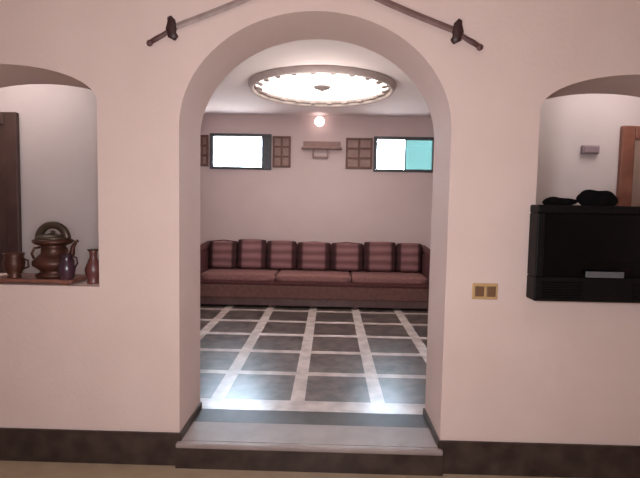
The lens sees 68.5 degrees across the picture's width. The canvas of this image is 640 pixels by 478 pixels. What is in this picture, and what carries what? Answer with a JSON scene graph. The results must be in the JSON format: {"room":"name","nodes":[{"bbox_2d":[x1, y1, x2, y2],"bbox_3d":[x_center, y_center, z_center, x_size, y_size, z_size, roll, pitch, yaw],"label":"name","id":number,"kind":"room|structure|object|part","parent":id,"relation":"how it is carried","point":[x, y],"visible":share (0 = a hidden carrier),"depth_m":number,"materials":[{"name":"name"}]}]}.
{"room":"entrance hall","nodes":[
{"label":"entrance hall","id":0,"kind":"room"},
{"bbox_2d":[0,84,98,273],"bbox_3d":[-2.199,-0.258,4.142,2.200,2.930,0.100,1,4,1],"label":"wall","id":1,"kind":"structure","parent":0,"point":[58,123],"depth_m":4.07,"materials":[{"name":"grey paint"}]},
{"bbox_2d":[0,112,22,272],"bbox_3d":[-2.881,0.005,4.082,0.550,2.190,0.082,1,4,1],"label":"door","id":2,"kind":"structure","parent":1,"relation":"in","point":[10,184],"depth_m":4.05,"materials":[{"name":"brown wood"}]},
{"bbox_2d":[0,461,565,477],"bbox_3d":[-0.159,1.748,-1.633,9.200,0.100,9.000,1,4,1],"label":"floor","id":3,"kind":"structure","parent":0,"point":[8,469],"depth_m":2.79,"materials":[{"name":"beige tile"}]},
{"bbox_2d":[200,304,427,414],"bbox_3d":[-0.025,1.117,5.365,4.550,0.100,4.150,1,4,1],"label":"floor","id":4,"kind":"structure","parent":0,"point":[253,357],"depth_m":4.42,"materials":[{"name":"tile"}]},
{"bbox_2d":[200,241,429,309],"bbox_3d":[-0.085,0.521,6.954,3.464,0.871,0.861,1,4,1],"label":"sofa","id":5,"kind":"object","parent":4,"relation":"on","point":[270,288],"visible":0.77,"depth_m":6.59,"materials":[{"name":"brown fabric"}]},
{"bbox_3d":[-1.755,0.528,6.997,0.120,0.730,0.850,1,4,1],"label":"arm","id":6,"kind":"part","parent":5,"relation":"part of","materials":[{"name":"red fabric"}]},
{"bbox_2d":[209,240,237,267],"bbox_3d":[-1.463,0.227,7.126,0.427,0.438,0.193,1,4,5],"label":"cushion","id":7,"kind":"object","parent":5,"relation":"on","point":[222,253],"visible":0.98,"depth_m":7.05,"materials":[{"name":"fabric"}]},
{"bbox_2d":[200,268,279,280],"bbox_3d":[-1.156,0.518,6.913,1.060,0.100,0.650,1,4,1],"label":"seat cushion","id":8,"kind":"object","parent":5,"relation":"on","point":[206,274],"depth_m":6.61,"materials":[{"name":"brown fabric"}]},
{"bbox_2d":[237,239,266,268],"bbox_3d":[-1.026,0.227,7.119,0.431,0.456,0.195,1,4,-2],"label":"cushion","id":9,"kind":"object","parent":5,"relation":"on","point":[252,253],"visible":1,"depth_m":7.04,"materials":[{"name":"fabric"}]},
{"bbox_2d":[267,240,296,269],"bbox_3d":[-0.577,0.242,7.109,0.451,0.444,0.194,1,4,3],"label":"cushion","id":10,"kind":"object","parent":5,"relation":"on","point":[282,255],"visible":1,"depth_m":7.03,"materials":[{"name":"fabric"}]},
{"bbox_2d":[297,241,329,269],"bbox_3d":[-0.092,0.254,7.098,0.502,0.438,0.195,1,4,-2],"label":"cushion","id":11,"kind":"object","parent":5,"relation":"on","point":[313,255],"visible":1,"depth_m":7.02,"materials":[{"name":"fabric"}]},
{"bbox_2d":[276,269,350,282],"bbox_3d":[-0.087,0.539,6.891,1.060,0.100,0.650,1,4,1],"label":"seat cushion","id":12,"kind":"object","parent":5,"relation":"on","point":[293,275],"depth_m":6.58,"materials":[{"name":"brown fabric"}]},
{"bbox_3d":[-0.091,0.860,6.993,3.360,0.130,0.790,1,4,1],"label":"frame","id":13,"kind":"part","parent":5,"relation":"part of","materials":[{"name":"brown wood"}]},
{"bbox_3d":[-0.087,0.607,6.948,3.220,0.050,0.765,1,4,1],"label":"seat rail","id":14,"kind":"part","parent":5,"relation":"part of","materials":[{"name":"red fabric"}]},
{"bbox_3d":[-0.076,0.423,7.299,3.220,0.700,0.160,1,4,1],"label":"backrest","id":15,"kind":"part","parent":5,"relation":"part of","materials":[{"name":"red fabric"}]},
{"bbox_2d":[331,242,362,270],"bbox_3d":[0.408,0.264,7.087,0.481,0.438,0.193,1,4,4],"label":"cushion","id":16,"kind":"object","parent":5,"relation":"on","point":[345,256],"visible":1,"depth_m":7.01,"materials":[{"name":"fabric"}]},
{"bbox_2d":[363,242,395,271],"bbox_3d":[0.898,0.265,7.078,0.482,0.456,0.196,1,4,-2],"label":"cushion","id":17,"kind":"object","parent":5,"relation":"on","point":[377,256],"visible":1,"depth_m":7.00,"materials":[{"name":"fabric"}]},
{"bbox_2d":[350,271,427,284],"bbox_3d":[0.983,0.560,6.869,1.060,0.100,0.650,1,4,1],"label":"seat cushion","id":18,"kind":"object","parent":5,"relation":"on","point":[356,277],"depth_m":6.56,"materials":[{"name":"brown fabric"}]},
{"bbox_2d":[396,243,421,271],"bbox_3d":[1.336,0.279,7.069,0.376,0.444,0.192,1,4,3],"label":"cushion","id":19,"kind":"object","parent":5,"relation":"on","point":[408,255],"visible":0.98,"depth_m":6.99,"materials":[{"name":"fabric"}]},
{"bbox_3d":[1.584,0.594,6.928,0.120,0.730,0.850,1,4,1],"label":"arm","id":20,"kind":"part","parent":5,"relation":"part of","materials":[{"name":"red fabric"}]},
{"bbox_2d":[200,114,433,248],"bbox_3d":[0.051,-0.542,7.451,4.650,3.130,0.240,1,4,1],"label":"wall","id":21,"kind":"structure","parent":0,"point":[314,199],"depth_m":7.32,"materials":[{"name":"grey paint"}]},
{"bbox_2d":[200,133,290,169],"bbox_3d":[-1.191,-1.358,7.316,1.480,0.550,0.095,1,4,1],"label":"window","id":22,"kind":"structure","parent":21,"relation":"in","point":[281,144],"depth_m":7.28,"materials":[{"name":"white glass"}]},
{"bbox_3d":[-1.831,-1.374,7.310,0.190,0.470,0.011,1,4,1],"label":"backing panel","id":23,"kind":"part","parent":22,"relation":"part of","materials":[{"name":"brown wood"}]},
{"bbox_2d":[200,135,208,165],"bbox_3d":[-1.831,-1.373,7.298,0.200,0.480,0.033,1,4,1],"label":"shutter","id":24,"kind":"object","parent":22,"relation":"attached to","point":[204,139],"depth_m":7.29,"materials":[{"name":"brown wood"}]},
{"bbox_3d":[-1.231,-1.359,7.324,0.960,0.550,0.080,1,4,1],"label":"frame","id":25,"kind":"part","parent":22,"relation":"part of","materials":[{"name":"black metal"}]},
{"bbox_2d":[272,136,290,167],"bbox_3d":[-0.592,-1.349,7.272,0.280,0.480,0.033,1,4,1],"label":"shutter","id":26,"kind":"object","parent":22,"relation":"attached to","point":[281,144],"depth_m":7.27,"materials":[{"name":"brown wood"}]},
{"bbox_3d":[-0.591,-1.350,7.284,0.270,0.470,0.011,1,4,1],"label":"backing panel","id":27,"kind":"part","parent":22,"relation":"part of","materials":[{"name":"brown wood"}]},
{"bbox_2d":[315,116,324,126],"bbox_3d":[-0.006,-1.780,7.143,0.150,0.150,0.210,1,4,1],"label":"wall lamp","id":28,"kind":"object","parent":21,"relation":"attached to","point":[319,121],"visible":1,"depth_m":7.06,"materials":[{"name":"white glass"}]},
{"bbox_2d":[301,141,341,157],"bbox_3d":[0.028,-1.373,7.210,0.620,0.260,0.130,1,4,1],"label":"wall shelf","id":29,"kind":"object","parent":21,"relation":"attached to","point":[322,145],"visible":1,"depth_m":7.25,"materials":[{"name":"brown wood"}]},
{"bbox_3d":[0.031,-1.460,7.262,0.580,0.095,0.014,1,4,1],"label":"panel","id":30,"kind":"part","parent":29,"relation":"part of","materials":[{"name":"brown wood"}]},
{"bbox_2d":[345,136,433,172],"bbox_3d":[1.293,-1.304,7.264,1.790,0.540,0.095,1,4,1],"label":"window","id":31,"kind":"structure","parent":21,"relation":"in","point":[418,151],"depth_m":7.25,"materials":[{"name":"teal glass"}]},
{"bbox_2d":[345,138,372,168],"bbox_3d":[0.603,-1.320,7.247,0.410,0.470,0.033,1,4,1],"label":"shutter","id":32,"kind":"object","parent":31,"relation":"attached to","point":[359,151],"depth_m":7.25,"materials":[{"name":"brown wood"}]},
{"bbox_3d":[0.603,-1.321,7.259,0.400,0.460,0.011,1,4,1],"label":"backing panel","id":33,"kind":"part","parent":31,"relation":"part of","materials":[{"name":"brown wood"}]},
{"bbox_3d":[1.308,-1.304,7.271,0.960,0.540,0.080,1,4,1],"label":"frame","id":34,"kind":"part","parent":31,"relation":"part of","materials":[{"name":"black metal"}]},
{"bbox_3d":[1.531,-1.300,7.280,0.405,0.452,0.006,1,4,1],"label":"pane","id":35,"kind":"part","parent":31,"relation":"part of","materials":[{"name":"teal glass"}]},
{"bbox_2d":[204,39,430,116],"bbox_3d":[0.033,-1.888,5.280,4.650,0.250,4.390,1,4,1],"label":"ceiling","id":36,"kind":"structure","parent":0,"point":[233,95],"depth_m":5.41,"materials":[{"name":"paint"}]},
{"bbox_2d":[248,65,395,107],"bbox_3d":[0.024,-1.754,5.495,1.710,0.088,1.710,1,4,1],"label":"ceiling light","id":37,"kind":"object","parent":36,"relation":"attached to","point":[326,84],"visible":1,"depth_m":5.43,"materials":[{"name":"white glass"}]},
{"bbox_2d":[256,73,386,100],"bbox_3d":[0.025,-1.788,5.492,1.600,0.020,1.600,1,4,1],"label":"diffuser","id":38,"kind":"object","parent":37,"relation":"attached to","point":[305,86],"depth_m":5.54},
{"bbox_2d":[0,0,639,445],"bbox_3d":[-0.017,-0.559,2.945,9.200,3.885,0.450,1,4,1],"label":"wall","id":39,"kind":"structure","parent":0,"point":[121,352],"depth_m":2.77,"materials":[{"name":"pink paint"}]},
{"bbox_2d":[0,273,86,284],"bbox_3d":[-1.749,0.251,2.953,0.510,0.034,0.240,1,4,1],"label":"tray","id":40,"kind":"object","parent":39,"relation":"on","point":[26,277],"visible":0.55,"depth_m":2.84,"materials":[{"name":"brown wood"}]},
{"bbox_2d":[2,252,29,277],"bbox_3d":[-1.867,0.162,2.874,0.137,0.150,0.120,4,5,38],"label":"cup","id":41,"kind":"object","parent":40,"relation":"on","point":[13,263],"visible":1,"depth_m":2.84,"materials":[{"name":"brown metal"}]},
{"bbox_3d":[-1.800,0.152,2.877,0.043,0.074,0.012,1,4,1],"label":"handle","id":42,"kind":"part","parent":41,"relation":"part of","materials":[{"name":"brown metal"}]},
{"bbox_2d":[30,221,78,278],"bbox_3d":[-1.667,0.062,2.939,0.235,0.348,0.235,-3,5,-44],"label":"urn","id":43,"kind":"object","parent":40,"relation":"on","point":[52,245],"visible":0.86,"depth_m":2.88,"materials":[{"name":"brown metal"}]},
{"bbox_3d":[-1.763,0.083,2.920,0.066,0.081,0.019,-2,5,-41],"label":"handle","id":44,"kind":"part","parent":43,"relation":"part of","materials":[{"name":"brown metal"}]},
{"bbox_3d":[-1.666,-0.028,2.933,0.200,0.056,0.200,1,4,1],"label":"lid","id":45,"kind":"part","parent":43,"relation":"part of","materials":[{"name":"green metal"}]},
{"bbox_3d":[-1.665,-0.055,2.931,0.224,0.114,0.048,1,4,1],"label":"hoop handle","id":46,"kind":"part","parent":43,"relation":"part of","materials":[{"name":"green metal"}]},
{"bbox_3d":[-1.554,0.077,2.937,0.094,0.148,0.044,1,4,1],"label":"spout","id":47,"kind":"part","parent":43,"relation":"part of","materials":[{"name":"brown metal"}]},
{"bbox_2d":[57,254,77,279],"bbox_3d":[-1.532,0.170,2.848,0.102,0.150,0.102,-3,5,-44],"label":"jug","id":48,"kind":"object","parent":40,"relation":"on","point":[66,268],"visible":1,"depth_m":2.82,"materials":[{"name":"ceramic"}]},
{"bbox_3d":[-1.484,0.142,2.845,0.045,0.084,0.012,1,4,1],"label":"jug handle","id":49,"kind":"part","parent":48,"relation":"part of","materials":[{"name":"ceramic"}]},
{"bbox_2d":[84,249,98,283],"bbox_3d":[-1.408,0.169,2.920,0.100,0.214,0.100,1,4,1],"label":"vase","id":50,"kind":"object","parent":39,"relation":"on","point":[91,269],"visible":0.94,"depth_m":2.89,"materials":[{"name":"red ceramic"}]},
{"bbox_2d":[0,402,201,465],"bbox_3d":[-2.743,1.224,3.119,3.815,0.203,0.466,1,4,1],"label":"baseboard","id":51,"kind":"structure","parent":39,"relation":"attached to","point":[16,444],"depth_m":2.86,"materials":[{"name":"brown stone"}]},
{"bbox_2d":[146,0,250,45],"bbox_3d":[-0.482,-1.333,2.666,1.016,0.481,0.031,1,4,1],"label":"sword","id":52,"kind":"object","parent":39,"relation":"attached to","point":[172,26],"visible":1,"depth_m":2.67,"materials":[{"name":"metal"}]},
{"bbox_3d":[-0.404,-1.377,2.661,0.862,0.390,0.008,1,4,1],"label":"blade","id":53,"kind":"part","parent":52,"relation":"part of","materials":[{"name":"metal"}]},
{"bbox_2d":[175,448,442,475],"bbox_3d":[-0.069,1.332,2.829,1.602,0.125,0.040,1,4,1],"label":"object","id":54,"kind":"structure","parent":39,"relation":"attached to","point":[187,458],"depth_m":2.81,"materials":[{"name":"brown stone"}]},
{"bbox_2d":[181,421,437,447],"bbox_3d":[-0.065,1.250,2.969,1.574,0.040,0.250,1,4,1],"label":"step","id":55,"kind":"structure","parent":39,"relation":"attached to","point":[198,431],"depth_m":2.96,"materials":[{"name":"stone"}]},
{"bbox_2d":[176,441,442,455],"bbox_3d":[-0.068,1.255,2.821,1.598,0.030,0.045,1,4,1],"label":"trim","id":56,"kind":"structure","parent":39,"relation":"attached to","point":[180,444],"depth_m":2.81,"materials":[{"name":"stone"}]},
{"bbox_2d":[194,409,428,427],"bbox_3d":[-0.060,1.235,3.193,1.574,0.040,0.200,1,4,1],"label":"trim","id":57,"kind":"structure","parent":39,"relation":"on","point":[205,415],"depth_m":3.19,"materials":[{"name":"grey stone"}]},
{"bbox_2d":[374,0,482,50],"bbox_3d":[0.412,-1.308,2.642,1.016,0.481,0.043,1,4,1],"label":"sword","id":58,"kind":"object","parent":39,"relation":"attached to","point":[457,31],"visible":1,"depth_m":2.63,"materials":[{"name":"brown metal"}]},
{"bbox_3d":[0.335,-1.355,2.634,0.862,0.390,0.008,1,4,1],"label":"blade","id":59,"kind":"part","parent":58,"relation":"part of","materials":[{"name":"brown metal"}]},
{"bbox_2d":[472,283,497,299],"bbox_3d":[0.965,0.306,2.747,0.148,0.094,0.018,1,4,1],"label":"light switch","id":60,"kind":"object","parent":39,"relation":"attached to","point":[479,290],"visible":1,"depth_m":2.74,"materials":[{"name":"gold metal"}]},
{"bbox_2d":[423,408,639,477],"bbox_3d":[2.628,1.330,3.006,3.839,0.203,0.466,1,4,1],"label":"baseboard","id":61,"kind":"structure","parent":39,"relation":"attached to","point":[459,457],"depth_m":2.80,"materials":[{"name":"brown stone"}]},
{"bbox_2d":[526,205,639,302],"bbox_3d":[1.599,0.069,2.833,0.800,0.535,0.506,1,4,1],"label":"television","id":62,"kind":"object","parent":39,"relation":"attached to","point":[577,253],"visible":1,"depth_m":2.60,"materials":[{"name":"black plastic"}]},
{"bbox_2d":[542,197,577,204],"bbox_3d":[1.344,-0.213,2.628,0.188,0.046,0.110,1,4,1],"label":"cloth bundle","id":63,"kind":"object","parent":62,"relation":"on","point":[550,200],"visible":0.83,"depth_m":2.59,"materials":[{"name":"black fabric"}]},
{"bbox_2d":[541,282,581,298],"bbox_3d":[1.339,0.283,2.604,0.220,0.090,0.005,1,4,1],"label":"speaker grille","id":64,"kind":"object","parent":62,"relation":"attached to","point":[549,290],"depth_m":2.60,"materials":[{"name":"black plastic"}]},
{"bbox_2d":[576,189,617,205],"bbox_3d":[1.538,-0.231,2.625,0.217,0.090,0.108,1,4,1],"label":"cloth bundle","id":65,"kind":"object","parent":62,"relation":"on","point":[586,197],"visible":0.94,"depth_m":2.59,"materials":[{"name":"black fabric"}]},
{"bbox_3d":[1.571,0.198,2.593,0.210,0.034,0.007,1,4,1],"label":"name plate","id":66,"kind":"part","parent":62,"relation":"part of","materials":[{"name":"grey metal"}]},
{"bbox_2d":[632,284,639,299],"bbox_3d":[1.839,0.293,2.594,0.220,0.090,0.005,1,4,1],"label":"speaker grille","id":67,"kind":"object","parent":62,"relation":"attached to","point":[635,287],"depth_m":2.60,"materials":[{"name":"black plastic"}]},
{"bbox_2d":[536,94,639,205],"bbox_3d":[2.199,-0.171,4.050,2.200,2.930,0.100,1,4,1],"label":"wall","id":68,"kind":"structure","parent":0,"point":[568,123],"depth_m":3.96,"materials":[{"name":"grey paint"}]},
{"bbox_2d":[581,145,599,153],"bbox_3d":[2.265,-0.748,3.938,0.144,0.072,0.042,1,4,1],"label":"wall box","id":69,"kind":"object","parent":68,"relation":"attached to","point":[585,149],"visible":1,"depth_m":3.92,"materials":[{"name":"grey plastic"}]},
{"bbox_2d":[616,126,639,205],"bbox_3d":[2.821,0.137,3.964,0.660,2.150,0.082,1,4,1],"label":"door","id":70,"kind":"structure","parent":68,"relation":"in","point":[628,176],"depth_m":3.92,"materials":[{"name":"brown wood"}]}
]}

